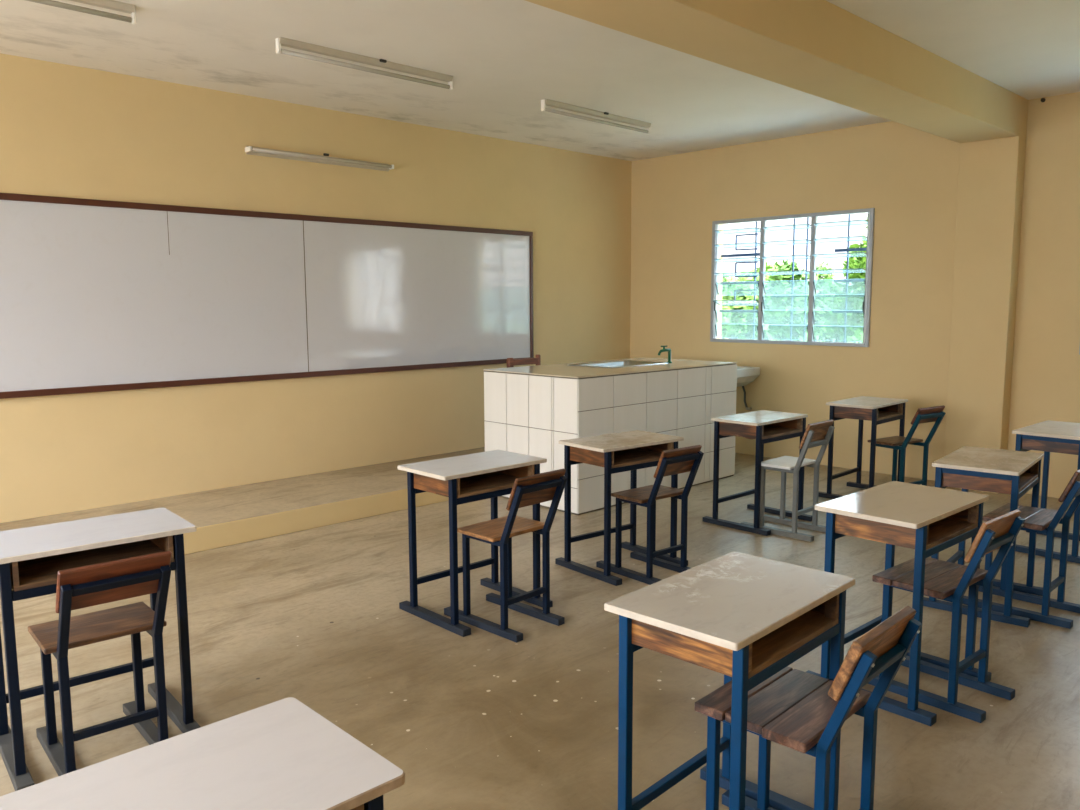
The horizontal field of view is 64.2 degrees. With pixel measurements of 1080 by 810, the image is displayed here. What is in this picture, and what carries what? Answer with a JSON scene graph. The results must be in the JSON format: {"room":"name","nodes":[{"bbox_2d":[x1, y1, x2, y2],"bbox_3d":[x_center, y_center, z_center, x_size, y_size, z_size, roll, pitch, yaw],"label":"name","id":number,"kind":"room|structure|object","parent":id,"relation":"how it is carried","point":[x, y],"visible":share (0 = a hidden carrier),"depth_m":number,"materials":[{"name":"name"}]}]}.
{"room":"science classroom","nodes":[
{"label":"science classroom","id":0,"kind":"room"},
{"bbox_2d":[0,53,631,522],"bbox_3d":[-2.298,-0.768,6.543,9.393,3.069,0.150,-7,9,-44],"label":"wall","id":1,"kind":"structure","parent":0,"point":[69,131],"depth_m":6.65,"materials":[{"name":"yellow paint"}]},
{"bbox_2d":[0,193,533,398],"bbox_3d":[-1.851,-0.858,6.837,4.956,1.274,0.040,-7,9,-44],"label":"whiteboard","id":2,"kind":"object","parent":1,"relation":"attached to","point":[96,295],"visible":0.88,"depth_m":6.42,"materials":[{"name":"plastic"}]},
{"bbox_2d":[245,146,393,170],"bbox_3d":[-1.711,-1.959,6.818,1.278,0.080,0.086,-7,9,-44],"label":"batten","id":3,"kind":"object","parent":1,"relation":"attached to","point":[325,159],"visible":1,"depth_m":6.77,"materials":[{"name":"white metal"}]},
{"bbox_2d":[0,453,1079,809],"bbox_3d":[0.359,1.127,4.026,9.393,0.120,7.749,-7,9,-44],"label":"floor","id":4,"kind":"structure","parent":0,"point":[482,719],"depth_m":3.62,"materials":[{"name":"concrete"}]},
{"bbox_2d":[27,551,171,775],"bbox_3d":[-1.496,0.831,2.930,0.371,0.744,0.564,-6,9,-40],"label":"chair","id":5,"kind":"object","parent":4,"relation":"on","point":[101,583],"visible":0.92,"depth_m":2.83,"materials":[{"name":"paint"}]},
{"bbox_2d":[0,507,200,790],"bbox_3d":[-1.585,0.814,3.039,0.648,0.753,0.521,-6,9,-39],"label":"school desk","id":6,"kind":"object","parent":4,"relation":"on","point":[31,558],"visible":0.86,"depth_m":3.00,"materials":[{"name":"grey laminate"}]},
{"bbox_2d":[10,539,173,590],"bbox_3d":[-1.579,0.547,3.000,0.486,0.016,0.335,-6,9,-39],"label":"box shelf","id":7,"kind":"object","parent":6,"relation":"attached to","point":[37,574],"depth_m":2.99,"materials":[{"name":"brown wood"}]},
{"bbox_2d":[0,697,404,809],"bbox_3d":[-0.589,1.003,1.411,0.647,0.753,0.521,-7,9,-43],"label":"school desk","id":8,"kind":"object","parent":4,"relation":"on","point":[283,754],"visible":1,"depth_m":1.44,"materials":[{"name":"beige laminate"}]},
{"bbox_2d":[0,447,484,589],"bbox_3d":[-1.885,0.727,6.300,9.093,0.155,1.017,-7,9,-44],"label":"step","id":9,"kind":"structure","parent":4,"relation":"on","point":[228,516],"depth_m":6.06,"materials":[{"name":"concrete"}]},
{"bbox_2d":[507,354,540,367],"bbox_3d":[-0.007,0.009,7.797,0.420,0.900,0.432,-7,9,-44],"label":"chair","id":10,"kind":"object","parent":9,"relation":"on","point":[511,362],"visible":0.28,"depth_m":7.87,"materials":[{"name":"brown wood"}]},
{"bbox_2d":[398,450,552,636],"bbox_3d":[-0.325,0.656,4.323,0.647,0.750,0.521,-7,9,-43],"label":"school desk","id":11,"kind":"object","parent":4,"relation":"on","point":[492,474],"visible":0.89,"depth_m":4.23,"materials":[{"name":"white laminate"}]},
{"bbox_2d":[457,472,519,497],"bbox_3d":[-0.317,0.392,4.281,0.488,0.016,0.327,-7,9,-43],"label":"box shelf","id":12,"kind":"object","parent":11,"relation":"attached to","point":[485,485],"depth_m":4.23,"materials":[{"name":"brown wood"}]},
{"bbox_2d":[444,469,566,642],"bbox_3d":[-0.174,0.671,4.152,0.544,0.760,0.373,6,9,44],"label":"chair","id":13,"kind":"object","parent":4,"relation":"on","point":[546,486],"visible":0.98,"depth_m":4.07,"materials":[{"name":"blue paint"}]},
{"bbox_2d":[483,345,736,514],"bbox_3d":[0.636,0.097,7.243,2.026,1.160,1.042,-7,9,-44],"label":"counter","id":14,"kind":"object","parent":4,"relation":"on","point":[528,410],"depth_m":6.66,"materials":[{"name":"tile"}]},
{"bbox_2d":[483,357,736,377],"bbox_3d":[0.634,-0.324,7.193,2.026,0.007,1.042,-7,9,-44],"label":"countertop","id":15,"kind":"structure","parent":14,"relation":"on","point":[560,370],"depth_m":6.91,"materials":[{"name":"stone"}]},
{"bbox_2d":[568,360,667,367],"bbox_3d":[0.677,-0.276,7.400,0.796,0.164,0.496,-7,9,-44],"label":"sink","id":16,"kind":"object","parent":14,"relation":"in","point":[621,363],"depth_m":7.57,"materials":[{"name":"metal"}]},
{"bbox_2d":[658,345,671,362],"bbox_3d":[1.084,-0.439,7.461,0.148,0.153,0.060,-7,9,-44],"label":"faucet","id":17,"kind":"object","parent":14,"relation":"on","point":[664,349],"depth_m":7.47,"materials":[{"name":"green plastic"}]},
{"bbox_2d":[555,430,687,585],"bbox_3d":[0.478,0.569,5.027,0.642,0.749,0.521,-6,9,-38],"label":"school desk","id":18,"kind":"object","parent":4,"relation":"on","point":[631,451],"visible":0.86,"depth_m":4.96,"materials":[{"name":"beige laminate"}]},
{"bbox_2d":[611,448,660,467],"bbox_3d":[0.481,0.305,4.990,0.492,0.016,0.334,-6,9,-38],"label":"box shelf","id":19,"kind":"object","parent":18,"relation":"attached to","point":[633,457],"depth_m":4.94,"materials":[{"name":"brown wood"}]},
{"bbox_2d":[596,445,703,584],"bbox_3d":[0.616,0.584,4.886,0.376,0.751,0.525,-6,9,-40],"label":"chair","id":20,"kind":"object","parent":4,"relation":"on","point":[685,459],"visible":0.95,"depth_m":4.79,"materials":[{"name":"blue paint"}]},
{"bbox_2d":[604,552,854,809],"bbox_3d":[0.538,0.881,2.397,0.521,0.753,0.649,6,9,43],"label":"school desk","id":21,"kind":"object","parent":4,"relation":"on","point":[744,618],"visible":0.97,"depth_m":2.29,"materials":[{"name":"grey laminate"}]},
{"bbox_2d":[748,611,837,678],"bbox_3d":[0.546,0.615,2.357,0.339,0.016,0.492,6,9,43],"label":"box shelf","id":22,"kind":"object","parent":21,"relation":"attached to","point":[781,645],"depth_m":2.27,"materials":[{"name":"brown wood"}]},
{"bbox_2d":[702,410,811,535],"bbox_3d":[1.535,0.448,6.023,0.633,0.744,0.521,-7,9,-42],"label":"school desk","id":23,"kind":"object","parent":4,"relation":"on","point":[765,426],"visible":0.92,"depth_m":5.92,"materials":[{"name":"metal"}]},
{"bbox_2d":[730,425,801,438],"bbox_3d":[1.541,0.186,5.984,0.508,0.016,0.330,-7,9,-42],"label":"box shelf","id":24,"kind":"object","parent":23,"relation":"attached to","point":[769,431],"depth_m":5.90,"materials":[{"name":"brown wood"}]},
{"bbox_2d":[741,419,834,541],"bbox_3d":[1.665,0.468,5.780,0.370,0.760,0.522,-7,10,-44],"label":"chair","id":25,"kind":"object","parent":4,"relation":"on","point":[818,433],"visible":0.93,"depth_m":5.71,"materials":[{"name":"grey paint"}]},
{"bbox_2d":[694,606,921,809],"bbox_3d":[0.670,0.890,2.324,0.557,0.750,0.388,6,9,43],"label":"chair","id":26,"kind":"object","parent":4,"relation":"on","point":[801,711],"visible":0.91,"depth_m":2.25,"materials":[{"name":"blue paint"}]},
{"bbox_2d":[818,396,907,498],"bbox_3d":[2.576,0.345,6.800,0.521,0.755,0.648,6,10,44],"label":"school desk","id":27,"kind":"object","parent":4,"relation":"on","point":[878,410],"visible":0.85,"depth_m":6.72,"materials":[{"name":"white laminate"}]},
{"bbox_2d":[877,411,902,420],"bbox_3d":[2.583,0.078,6.759,0.331,0.016,0.486,6,10,44],"label":"box shelf","id":28,"kind":"object","parent":27,"relation":"attached to","point":[882,415],"depth_m":6.72,"materials":[{"name":"brown wood"}]},
{"bbox_2d":[806,481,991,725],"bbox_3d":[1.451,0.751,3.464,0.668,0.750,0.521,-6,9,-42],"label":"school desk","id":29,"kind":"object","parent":4,"relation":"on","point":[928,520],"visible":0.86,"depth_m":3.33,"materials":[{"name":"beige laminate"}]},
{"bbox_2d":[926,518,977,549],"bbox_3d":[1.461,0.487,3.420,0.478,0.016,0.349,-6,9,-42],"label":"box shelf","id":30,"kind":"object","parent":29,"relation":"attached to","point":[942,533],"depth_m":3.36,"materials":[{"name":"brown wood"}]},
{"bbox_2d":[852,405,945,492],"bbox_3d":[2.754,0.364,6.627,0.372,0.756,0.551,-5,8,-33],"label":"chair","id":31,"kind":"object","parent":4,"relation":"on","point":[936,413],"visible":0.66,"depth_m":6.49,"materials":[{"name":"teal paint"}]},
{"bbox_2d":[867,509,1024,722],"bbox_3d":[1.541,0.761,3.397,0.406,0.744,0.534,-6,9,-41],"label":"chair","id":32,"kind":"object","parent":4,"relation":"on","point":[944,580],"visible":0.8,"depth_m":3.31,"materials":[{"name":"blue paint"}]},
{"bbox_2d":[923,446,1043,627],"bbox_3d":[2.288,0.637,4.414,0.521,0.742,0.639,5,9,39],"label":"school desk","id":33,"kind":"object","parent":4,"relation":"on","point":[1012,472],"visible":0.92,"depth_m":4.25,"materials":[{"name":"beige laminate"}]},
{"bbox_2d":[1019,473,1037,491],"bbox_3d":[2.294,0.377,4.376,0.335,0.016,0.500,5,9,39],"label":"box shelf","id":34,"kind":"object","parent":33,"relation":"attached to","point":[1027,480],"depth_m":4.33,"materials":[{"name":"brown wood"}]},
{"bbox_2d":[963,469,1079,628],"bbox_3d":[2.407,0.646,4.291,0.388,0.752,0.532,-7,10,-45],"label":"chair","id":35,"kind":"object","parent":4,"relation":"on","point":[1038,520],"visible":0.64,"depth_m":4.23,"materials":[{"name":"blue paint"}]},
{"bbox_2d":[1012,420,1079,563],"bbox_3d":[3.240,0.517,5.350,0.650,0.751,0.521,-7,9,-42],"label":"school desk","id":36,"kind":"object","parent":4,"relation":"on","point":[1048,436],"visible":0.73,"depth_m":5.19,"materials":[{"name":"blue metal"}]},
{"bbox_2d":[0,0,1079,160],"bbox_3d":[0.344,-2.040,3.648,9.393,0.120,7.749,-7,9,-44],"label":"ceiling","id":37,"kind":"structure","parent":0,"point":[503,58],"depth_m":5.46,"materials":[{"name":"beige paint"}]},
{"bbox_2d":[26,0,136,24],"bbox_3d":[-2.558,-1.968,4.024,1.288,0.086,0.080,-7,9,-44],"label":"batten","id":38,"kind":"object","parent":37,"relation":"attached to","point":[108,4],"visible":1,"depth_m":4.36,"materials":[{"name":"white metal"}]},
{"bbox_2d":[275,37,452,89],"bbox_3d":[-1.060,-2.144,5.442,1.288,0.086,0.080,-7,9,-44],"label":"batten","id":39,"kind":"object","parent":37,"relation":"attached to","point":[281,41],"visible":1,"depth_m":5.38,"materials":[{"name":"white metal"}]},
{"bbox_2d":[540,99,650,133],"bbox_3d":[0.489,-2.338,7.007,0.080,0.086,1.318,6,10,44],"label":"batten","id":40,"kind":"object","parent":37,"relation":"attached to","point":[547,102],"visible":1,"depth_m":6.94,"materials":[{"name":"white metal"}]},
{"bbox_2d":[525,0,1020,142],"bbox_3d":[0.297,-1.827,3.601,8.923,0.292,0.429,-7,9,-44],"label":"ceiling beam","id":41,"kind":"structure","parent":37,"relation":"attached to","point":[820,48],"depth_m":4.62,"materials":[{"name":"yellow paint"}]},
{"bbox_2d":[630,92,1079,499],"bbox_3d":[3.716,-0.847,6.982,0.150,3.069,7.599,-7,9,-44],"label":"wall","id":42,"kind":"structure","parent":0,"point":[909,175],"depth_m":7.59,"materials":[{"name":"yellow paint"}]},
{"bbox_2d":[737,366,759,409],"bbox_3d":[1.846,-0.159,8.572,0.463,0.438,0.510,-7,9,-44],"label":"basin","id":43,"kind":"object","parent":42,"relation":"attached to","point":[746,375],"visible":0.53,"depth_m":8.45,"materials":[{"name":"white ceramic"}]},
{"bbox_2d":[710,208,874,346],"bbox_3d":[2.379,-1.196,8.261,0.201,1.221,1.688,-7,9,-44],"label":"window","id":44,"kind":"structure","parent":42,"relation":"in","point":[866,308],"depth_m":8.20,"materials":[{"name":"grey metal"}]},
{"bbox_2d":[734,214,849,340],"bbox_3d":[2.409,-1.209,8.363,0.014,1.181,1.216,-7,9,-44],"label":"grille","id":45,"kind":"object","parent":44,"relation":"attached to","point":[847,250],"depth_m":8.33,"materials":[{"name":"blue paint"}]},
{"bbox_2d":[944,97,1028,493],"bbox_3d":[3.562,-0.838,6.912,0.170,3.069,0.429,-7,9,-44],"label":"pillar","id":46,"kind":"structure","parent":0,"point":[991,172],"depth_m":6.83,"materials":[{"name":"yellow paint"}]},
{"label":"outside","id":47,"kind":"structure","parent":0,"visible":0},
{"bbox_3d":[17.385,-1.787,30.862,52.057,0.150,100.000,-7,9,-44],"label":"ground","id":48,"kind":"structure","parent":47,"visible":0},
{"bbox_2d":[721,304,731,338],"bbox_3d":[3.878,-2.037,22.662,2.237,2.578,2.032,0,7,4],"label":"shrub","id":49,"kind":"object","parent":48,"relation":"on","point":[724,314],"visible":0.02,"depth_m":22.09,"materials":[{"name":"green plant"}]},
{"bbox_2d":[721,270,737,334],"bbox_3d":[6.412,-3.246,30.412,2.137,3.051,2.310,6,9,43],"label":"shrub","id":50,"kind":"object","parent":48,"relation":"on","point":[724,279],"visible":0.02,"depth_m":30.14,"materials":[{"name":"green plant"}]},
{"bbox_2d":[722,269,777,338],"bbox_3d":[5.684,-2.343,23.726,2.012,2.802,2.087,-1,7,-9],"label":"shrub","id":51,"kind":"object","parent":48,"relation":"on","point":[737,318],"visible":0.3,"depth_m":23.44,"materials":[{"name":"green plant"}]},
{"bbox_2d":[732,262,800,306],"bbox_3d":[7.013,-2.814,26.502,2.168,3.176,2.146,-3,7,-18],"label":"shrub","id":52,"kind":"object","parent":48,"relation":"on","point":[769,266],"visible":0.02,"depth_m":25.86,"materials":[{"name":"green plant"}]},
{"bbox_2d":[735,310,820,340],"bbox_3d":[4.763,-1.000,17.149,1.695,1.765,1.834,1,7,9],"label":"shrub","id":53,"kind":"object","parent":48,"relation":"on","point":[770,332],"visible":0.14,"depth_m":16.84,"materials":[{"name":"green plant"}]},
{"bbox_2d":[750,260,827,341],"bbox_3d":[6.016,-2.076,21.081,1.912,2.936,2.080,-2,7,-12],"label":"shrub","id":54,"kind":"object","parent":48,"relation":"on","point":[778,285],"visible":0.3,"depth_m":20.69,"materials":[{"name":"green plant"}]},
{"bbox_2d":[797,261,842,341],"bbox_3d":[8.947,-3.026,27.841,2.278,3.196,2.103,0,7,6],"label":"shrub","id":55,"kind":"object","parent":48,"relation":"on","point":[828,285],"visible":0.12,"depth_m":27.43,"materials":[{"name":"green plant"}]},
{"bbox_2d":[818,260,865,341],"bbox_3d":[7.908,-2.196,21.319,2.113,3.115,1.885,6,9,41],"label":"shrub","id":56,"kind":"object","parent":48,"relation":"on","point":[824,332],"visible":0.02,"depth_m":21.29,"materials":[{"name":"green plant"}]},
{"bbox_2d":[823,214,867,342],"bbox_3d":[7.240,-2.337,18.216,2.508,4.040,2.300,3,7,24],"label":"tree","id":57,"kind":"object","parent":48,"relation":"on","point":[835,319],"visible":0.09,"depth_m":18.35,"materials":[{"name":"green plant"}]},
{"bbox_2d":[849,327,862,342],"bbox_3d":[6.559,-0.845,15.659,1.664,1.744,1.936,-6,9,-41],"label":"shrub","id":58,"kind":"object","parent":48,"relation":"on","point":[857,332],"visible":0.02,"depth_m":15.88,"materials":[{"name":"green plant"}]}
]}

